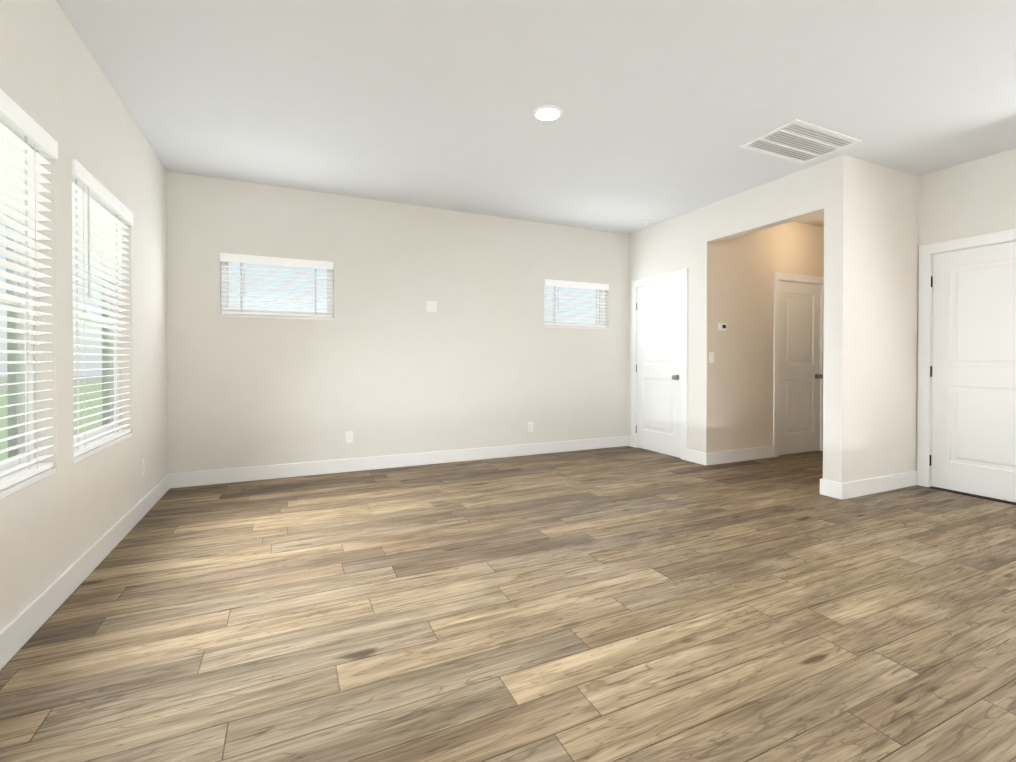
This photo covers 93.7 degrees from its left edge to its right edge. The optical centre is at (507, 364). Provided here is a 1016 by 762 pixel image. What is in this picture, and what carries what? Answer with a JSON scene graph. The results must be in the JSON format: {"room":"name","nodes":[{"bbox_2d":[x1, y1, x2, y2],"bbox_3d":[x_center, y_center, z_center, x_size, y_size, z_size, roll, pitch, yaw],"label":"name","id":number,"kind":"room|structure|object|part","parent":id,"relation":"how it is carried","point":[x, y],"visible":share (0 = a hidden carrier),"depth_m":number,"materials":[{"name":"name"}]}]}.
{"room":"empty living room","nodes":[
{"label":"empty living room","id":0,"kind":"room"},
{"bbox_2d":[0,0,167,629],"bbox_3d":[-1.400,-0.268,0.577,0.150,2.740,8.026,0,1,-25],"label":"wall","id":1,"kind":"structure","parent":0,"point":[55,85],"depth_m":2.31,"materials":[{"name":"paint"}]},
{"bbox_2d":[0,120,33,478],"bbox_3d":[-1.941,-0.263,1.665,0.075,1.464,0.953,0,1,-25],"label":"window","id":2,"kind":"structure","parent":1,"relation":"in","point":[12,389],"depth_m":2.06,"materials":[{"name":"clear glass"}]},
{"bbox_2d":[0,89,57,489],"bbox_3d":[-1.860,-0.266,1.702,0.073,1.456,0.949,0,1,-25],"label":"window blind","id":3,"kind":"object","parent":2,"relation":"attached to","point":[17,119],"visible":1,"depth_m":1.93,"materials":[{"name":"white plastic"}]},
{"bbox_2d":[17,135,19,469],"bbox_3d":[-2.027,-0.254,1.973,0.002,1.389,0.002,0,1,-25],"label":"blind cord","id":4,"kind":"object","parent":3,"relation":"attached to","point":[17,135],"depth_m":1.98,"materials":[{"name":"white fabric"}]},
{"bbox_2d":[24,135,29,469],"bbox_3d":[-2.001,-0.254,1.985,0.004,1.389,0.016,0,1,-25],"label":"blind cord","id":5,"kind":"object","parent":3,"relation":"attached to","point":[27,317],"depth_m":1.98,"materials":[{"name":"white fabric"}]},
{"bbox_2d":[34,143,37,468],"bbox_3d":[-1.977,-0.255,1.996,0.002,1.389,0.002,0,1,-25],"label":"blind cord","id":6,"kind":"object","parent":3,"relation":"attached to","point":[34,143],"depth_m":2.00,"materials":[{"name":"white fabric"}]},
{"bbox_2d":[0,467,55,499],"bbox_3d":[-1.873,0.481,1.703,0.075,0.025,0.954,0,1,-25],"label":"window sill","id":7,"kind":"structure","parent":1,"relation":"attached to","point":[16,487],"depth_m":1.91,"materials":[{"name":"white wood"}]},
{"bbox_2d":[0,473,171,669],"bbox_3d":[-1.323,1.037,0.623,0.020,0.130,7.726,0,1,-25],"label":"baseboard","id":8,"kind":"structure","parent":1,"relation":"attached to","point":[23,626],"depth_m":2.23,"materials":[{"name":"white wood"}]},
{"bbox_2d":[72,180,116,447],"bbox_3d":[-2.419,-0.272,2.705,0.075,1.464,0.954,0,1,-25],"label":"window","id":9,"kind":"structure","parent":1,"relation":"in","point":[105,386],"depth_m":3.09,"materials":[{"name":"white plastic"}]},
{"bbox_2d":[72,159,132,456],"bbox_3d":[-2.338,-0.274,2.743,0.073,1.456,0.950,0,1,-25],"label":"window blind","id":10,"kind":"object","parent":9,"relation":"attached to","point":[103,232],"visible":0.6,"depth_m":2.71,"materials":[{"name":"white plastic"}]},
{"bbox_2d":[75,178,90,448],"bbox_3d":[-2.206,-0.258,2.463,0.028,1.389,0.081,0,1,38],"label":"blind cord","id":11,"kind":"object","parent":10,"relation":"attached to","point":[88,294],"depth_m":2.46,"materials":[{"name":"white plastic"}]},
{"bbox_2d":[111,213,123,432],"bbox_3d":[-2.478,-0.263,3.025,0.057,1.389,0.016,0,1,-25],"label":"blind cord","id":12,"kind":"object","parent":10,"relation":"attached to","point":[111,213],"depth_m":3.02,"materials":[{"name":"white fabric"}]},
{"bbox_2d":[74,433,131,463],"bbox_3d":[-2.350,0.472,2.743,0.075,0.025,0.955,0,1,-25],"label":"window sill","id":13,"kind":"structure","parent":1,"relation":"attached to","point":[84,455],"depth_m":2.67,"materials":[{"name":"white wood"}]},
{"bbox_2d":[141,458,144,475],"bbox_3d":[-2.608,0.735,3.406,0.008,0.114,0.070,0,1,-25],"label":"electrical outlet","id":14,"kind":"object","parent":1,"relation":"attached to","point":[142,468],"visible":0.98,"depth_m":3.39,"materials":[{"name":"white plastic"}]},
{"bbox_2d":[166,171,628,472],"bbox_3d":[0.578,-0.310,5.819,7.820,2.740,0.150,0,1,-25],"label":"wall","id":15,"kind":"structure","parent":0,"point":[384,363],"depth_m":4.88,"materials":[{"name":"paint"}]},
{"bbox_2d":[221,262,332,317],"bbox_3d":[-2.196,-0.729,4.583,0.958,0.549,0.075,0,1,-25],"label":"window","id":16,"kind":"structure","parent":15,"relation":"in","point":[258,311],"depth_m":4.53,"materials":[{"name":"white plastic"}]},
{"bbox_2d":[220,253,332,317],"bbox_3d":[-2.159,-0.731,4.502,0.954,0.541,0.073,0,1,-25],"label":"window blind","id":17,"kind":"object","parent":16,"relation":"attached to","point":[260,260],"visible":1,"depth_m":4.49,"materials":[{"name":"white plastic"}]},
{"bbox_2d":[240,263,241,311],"bbox_3d":[-2.440,-0.716,4.355,0.002,0.474,0.002,0,1,-25],"label":"blind cord","id":18,"kind":"object","parent":17,"relation":"attached to","point":[240,263],"depth_m":4.38,"materials":[{"name":"white fabric"}]},
{"bbox_2d":[243,263,244,293],"bbox_3d":[-2.410,-0.783,4.354,0.013,0.280,0.013,0,1,44],"label":"blind cord","id":19,"kind":"object","parent":17,"relation":"attached to","point":[244,288],"depth_m":4.35,"materials":[{"name":"white plastic"}]},
{"bbox_2d":[315,269,316,314],"bbox_3d":[-1.863,-0.718,4.619,0.002,0.474,0.002,0,1,-25],"label":"blind cord","id":20,"kind":"object","parent":17,"relation":"attached to","point":[315,269],"depth_m":4.64,"materials":[{"name":"white fabric"}]},
{"bbox_2d":[220,314,333,320],"bbox_3d":[-2.164,-0.442,4.517,0.959,0.025,0.075,0,1,-25],"label":"window sill","id":21,"kind":"structure","parent":15,"relation":"attached to","point":[272,317],"depth_m":4.47,"materials":[{"name":"white wood"}]},
{"bbox_2d":[346,431,352,442],"bbox_3d":[-1.579,0.724,4.750,0.070,0.114,0.008,0,1,-25],"label":"electrical outlet","id":22,"kind":"object","parent":15,"relation":"attached to","point":[349,436],"visible":1,"depth_m":4.75,"materials":[{"name":"white plastic"}]},
{"bbox_2d":[172,436,630,487],"bbox_3d":[-0.667,1.001,5.150,4.930,0.130,0.046,0,1,-25],"label":"baseboard","id":23,"kind":"structure","parent":15,"relation":"attached to","point":[242,474],"depth_m":4.86,"materials":[{"name":"white wood"}]},
{"bbox_2d":[426,301,436,311],"bbox_3d":[-0.815,-0.619,5.088,0.116,0.114,0.010,0,1,-25],"label":"plate","id":24,"kind":"object","parent":15,"relation":"attached to","point":[431,306],"visible":1,"depth_m":5.09,"materials":[{"name":"white plastic"}]},
{"bbox_2d":[528,422,532,431],"bbox_3d":[0.266,0.732,5.597,0.070,0.114,0.008,0,1,-25],"label":"electrical outlet","id":25,"kind":"object","parent":15,"relation":"attached to","point":[530,426],"visible":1,"depth_m":5.59,"materials":[{"name":"white plastic"}]},
{"bbox_2d":[544,286,604,327],"bbox_3d":[0.806,-0.741,5.961,0.923,0.549,0.075,0,1,-25],"label":"window","id":26,"kind":"structure","parent":15,"relation":"in","point":[601,308],"depth_m":6.11,"materials":[{"name":"white plastic"}]},
{"bbox_2d":[544,279,608,326],"bbox_3d":[0.843,-0.742,5.880,0.919,0.541,0.073,0,1,-25],"label":"window blind","id":27,"kind":"object","parent":26,"relation":"attached to","point":[573,284],"visible":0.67,"depth_m":5.87,"materials":[{"name":"white plastic"}]},
{"bbox_2d":[554,286,555,323],"bbox_3d":[0.573,-0.727,5.737,0.002,0.474,0.002,0,1,-25],"label":"blind cord","id":28,"kind":"object","parent":27,"relation":"attached to","point":[554,286],"depth_m":5.74,"materials":[{"name":"white plastic"}]},
{"bbox_2d":[596,290,596,324],"bbox_3d":[1.127,-0.729,5.992,0.002,0.474,0.002,0,1,-25],"label":"blind cord","id":29,"kind":"object","parent":27,"relation":"attached to","point":[596,290],"depth_m":6.02,"materials":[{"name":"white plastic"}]},
{"bbox_2d":[544,325,607,329],"bbox_3d":[0.837,-0.453,5.895,0.924,0.025,0.075,0,1,-25],"label":"window sill","id":30,"kind":"structure","parent":15,"relation":"attached to","point":[546,326],"depth_m":5.85,"materials":[{"name":"white wood"}]},
{"bbox_2d":[0,446,1015,761],"bbox_3d":[2.153,1.119,2.220,7.970,0.060,8.026,0,1,-25],"label":"floor","id":31,"kind":"structure","parent":0,"point":[622,604],"depth_m":2.00,"materials":[{"name":"brown wood"}]},
{"bbox_2d":[56,0,1015,234],"bbox_3d":[2.153,-1.681,2.197,7.970,0.060,8.026,0,1,-25],"label":"ceiling","id":32,"kind":"structure","parent":0,"point":[668,107],"depth_m":2.89,"materials":[{"name":"paint"}]},
{"bbox_2d":[533,105,562,120],"bbox_3d":[0.262,-1.652,3.141,0.196,0.012,0.196,0,1,-25],"label":"recessed light","id":33,"kind":"object","parent":32,"relation":"in","point":[547,113],"visible":1,"depth_m":3.13,"materials":[{"name":"white plastic"}]},
{"bbox_2d":[739,119,861,163],"bbox_3d":[2.194,-1.658,3.583,0.740,0.008,0.450,0,1,-25],"label":"ceiling vent","id":34,"kind":"object","parent":32,"relation":"in","point":[799,141],"visible":0.98,"depth_m":3.56,"materials":[{"name":"white metal"}]},
{"bbox_2d":[628,162,823,452],"bbox_3d":[2.137,-0.304,5.084,0.120,2.740,2.486,0,1,-25],"label":"wall","id":35,"kind":"structure","parent":0,"point":[678,243],"depth_m":5.07,"materials":[{"name":"paint"}]},
{"bbox_2d":[637,279,680,457],"bbox_3d":[1.779,0.044,5.689,0.104,2.019,0.754,0,1,-25],"label":"door","id":36,"kind":"structure","parent":35,"relation":"in","point":[658,367],"depth_m":5.68,"materials":[{"name":"white wood"}]},
{"bbox_3d":[1.892,0.148,5.401,0.069,0.066,0.066,0,1,-25],"label":"knob","id":37,"kind":"part","parent":36,"relation":"part of","materials":[{"name":"grey metal"}]},
{"bbox_2d":[631,269,687,460],"bbox_3d":[1.846,0.001,5.720,0.156,2.120,0.940,0,1,-25],"label":"door frame","id":38,"kind":"structure","parent":35,"relation":"attached to","point":[682,275],"depth_m":5.35,"materials":[{"name":"white wood"}]},
{"bbox_2d":[715,221,823,451],"bbox_3d":[3.371,-0.309,5.680,2.620,2.740,0.120,0,1,-25],"label":"wall","id":39,"kind":"structure","parent":0,"point":[747,266],"depth_m":5.31,"materials":[{"name":"paint"}]},
{"bbox_2d":[709,352,713,362],"bbox_3d":[2.162,-0.074,5.055,0.070,0.114,0.010,0,1,-25],"label":"light switch","id":40,"kind":"object","parent":39,"relation":"attached to","point":[711,357],"visible":1,"depth_m":5.05,"materials":[{"name":"white plastic"}]},
{"bbox_2d":[718,323,726,330],"bbox_3d":[2.300,-0.404,5.110,0.110,0.080,0.020,0,1,-25],"label":"thermostat","id":41,"kind":"object","parent":39,"relation":"attached to","point":[722,326],"visible":1,"depth_m":5.10,"materials":[{"name":"white plastic"}]},
{"bbox_2d":[704,446,773,465],"bbox_3d":[2.565,1.000,5.246,1.056,0.130,0.016,0,1,-25],"label":"baseboard","id":42,"kind":"structure","parent":39,"relation":"attached to","point":[721,457],"depth_m":5.22,"materials":[{"name":"white wood"}]},
{"bbox_2d":[773,272,823,456],"bbox_3d":[3.443,0.001,5.716,0.940,2.120,0.156,0,1,-25],"label":"door frame","id":43,"kind":"structure","parent":39,"relation":"attached to","point":[788,277],"depth_m":5.48,"materials":[{"name":"white wood"}]},
{"bbox_2d":[779,281,822,454],"bbox_3d":[3.474,0.044,5.649,0.754,2.019,0.104,0,1,-25],"label":"door","id":44,"kind":"structure","parent":39,"relation":"in","point":[800,376],"depth_m":5.67,"materials":[{"name":"white wood"}]},
{"bbox_3d":[3.763,0.146,5.763,0.066,0.066,0.069,0,1,-25],"label":"knob","id":45,"kind":"part","parent":44,"relation":"part of","materials":[{"name":"grey metal"}]},
{"bbox_2d":[823,155,917,482],"bbox_3d":[3.877,-0.299,4.433,2.740,2.740,0.150,0,1,-25],"label":"wall","id":46,"kind":"structure","parent":0,"point":[870,320],"depth_m":3.94,"materials":[{"name":"paint"}]},
{"bbox_2d":[820,478,835,495],"bbox_3d":[3.840,1.006,4.506,2.756,0.130,0.036,0,1,-25],"label":"baseboard","id":47,"kind":"structure","parent":46,"relation":"attached to","point":[827,487],"depth_m":3.89,"materials":[{"name":"white wood"}]},
{"bbox_2d":[836,470,916,499],"bbox_3d":[3.143,1.010,4.015,1.080,0.130,0.016,0,1,-25],"label":"baseboard","id":48,"kind":"structure","parent":46,"relation":"attached to","point":[847,490],"depth_m":3.97,"materials":[{"name":"white wood"}]},
{"bbox_2d":[916,148,1015,473],"bbox_3d":[4.761,-0.279,1.956,0.120,2.740,5.090,0,1,-25],"label":"wall","id":49,"kind":"structure","parent":0,"point":[971,198],"depth_m":3.93,"materials":[{"name":"paint"}]},
{"bbox_2d":[917,229,1015,486],"bbox_3d":[3.912,0.016,3.807,0.156,2.120,0.990,0,1,-25],"label":"door frame","id":50,"kind":"structure","parent":49,"relation":"attached to","point":[927,252],"depth_m":4.16,"materials":[{"name":"white wood"}]},
{"bbox_2d":[929,486,1015,504],"bbox_3d":[3.897,1.070,3.808,0.155,0.012,0.810,0,1,-25],"label":"door threshold sill","id":51,"kind":"structure","parent":49,"relation":"attached to","point":[977,496],"depth_m":3.88,"materials":[{"name":"wood"}]},
{"bbox_2d":[929,241,1015,502],"bbox_3d":[3.843,0.059,3.782,0.104,2.019,0.815,0,1,-25],"label":"door","id":52,"kind":"structure","parent":49,"relation":"in","point":[974,379],"depth_m":3.89,"materials":[{"name":"white wood"}]},
{"bbox_3d":[3.683,0.058,4.150,0.015,1.651,0.012,0,1,-25],"label":"door hinges","id":53,"kind":"part","parent":52,"relation":"part of","materials":[{"name":"metal"}]},
{"label":"outside","id":54,"kind":"structure","parent":0,"visible":0},
{"bbox_2d":[0,377,101,460],"bbox_3d":[-43.861,1.636,-14.787,89.840,0.020,110.000,0,1,-25],"label":"lawn","id":55,"kind":"structure","parent":54,"point":[91,388],"depth_m":14.98,"materials":[{"name":"green plant"}]},
{"bbox_2d":[0,376,101,390],"bbox_3d":[-16.978,1.521,-2.447,7.000,0.009,110.000,0,1,-25],"label":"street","id":56,"kind":"structure","parent":55,"relation":"on","point":[3,387],"depth_m":35.75,"materials":[{"name":"grey asphalt"}]}
]}

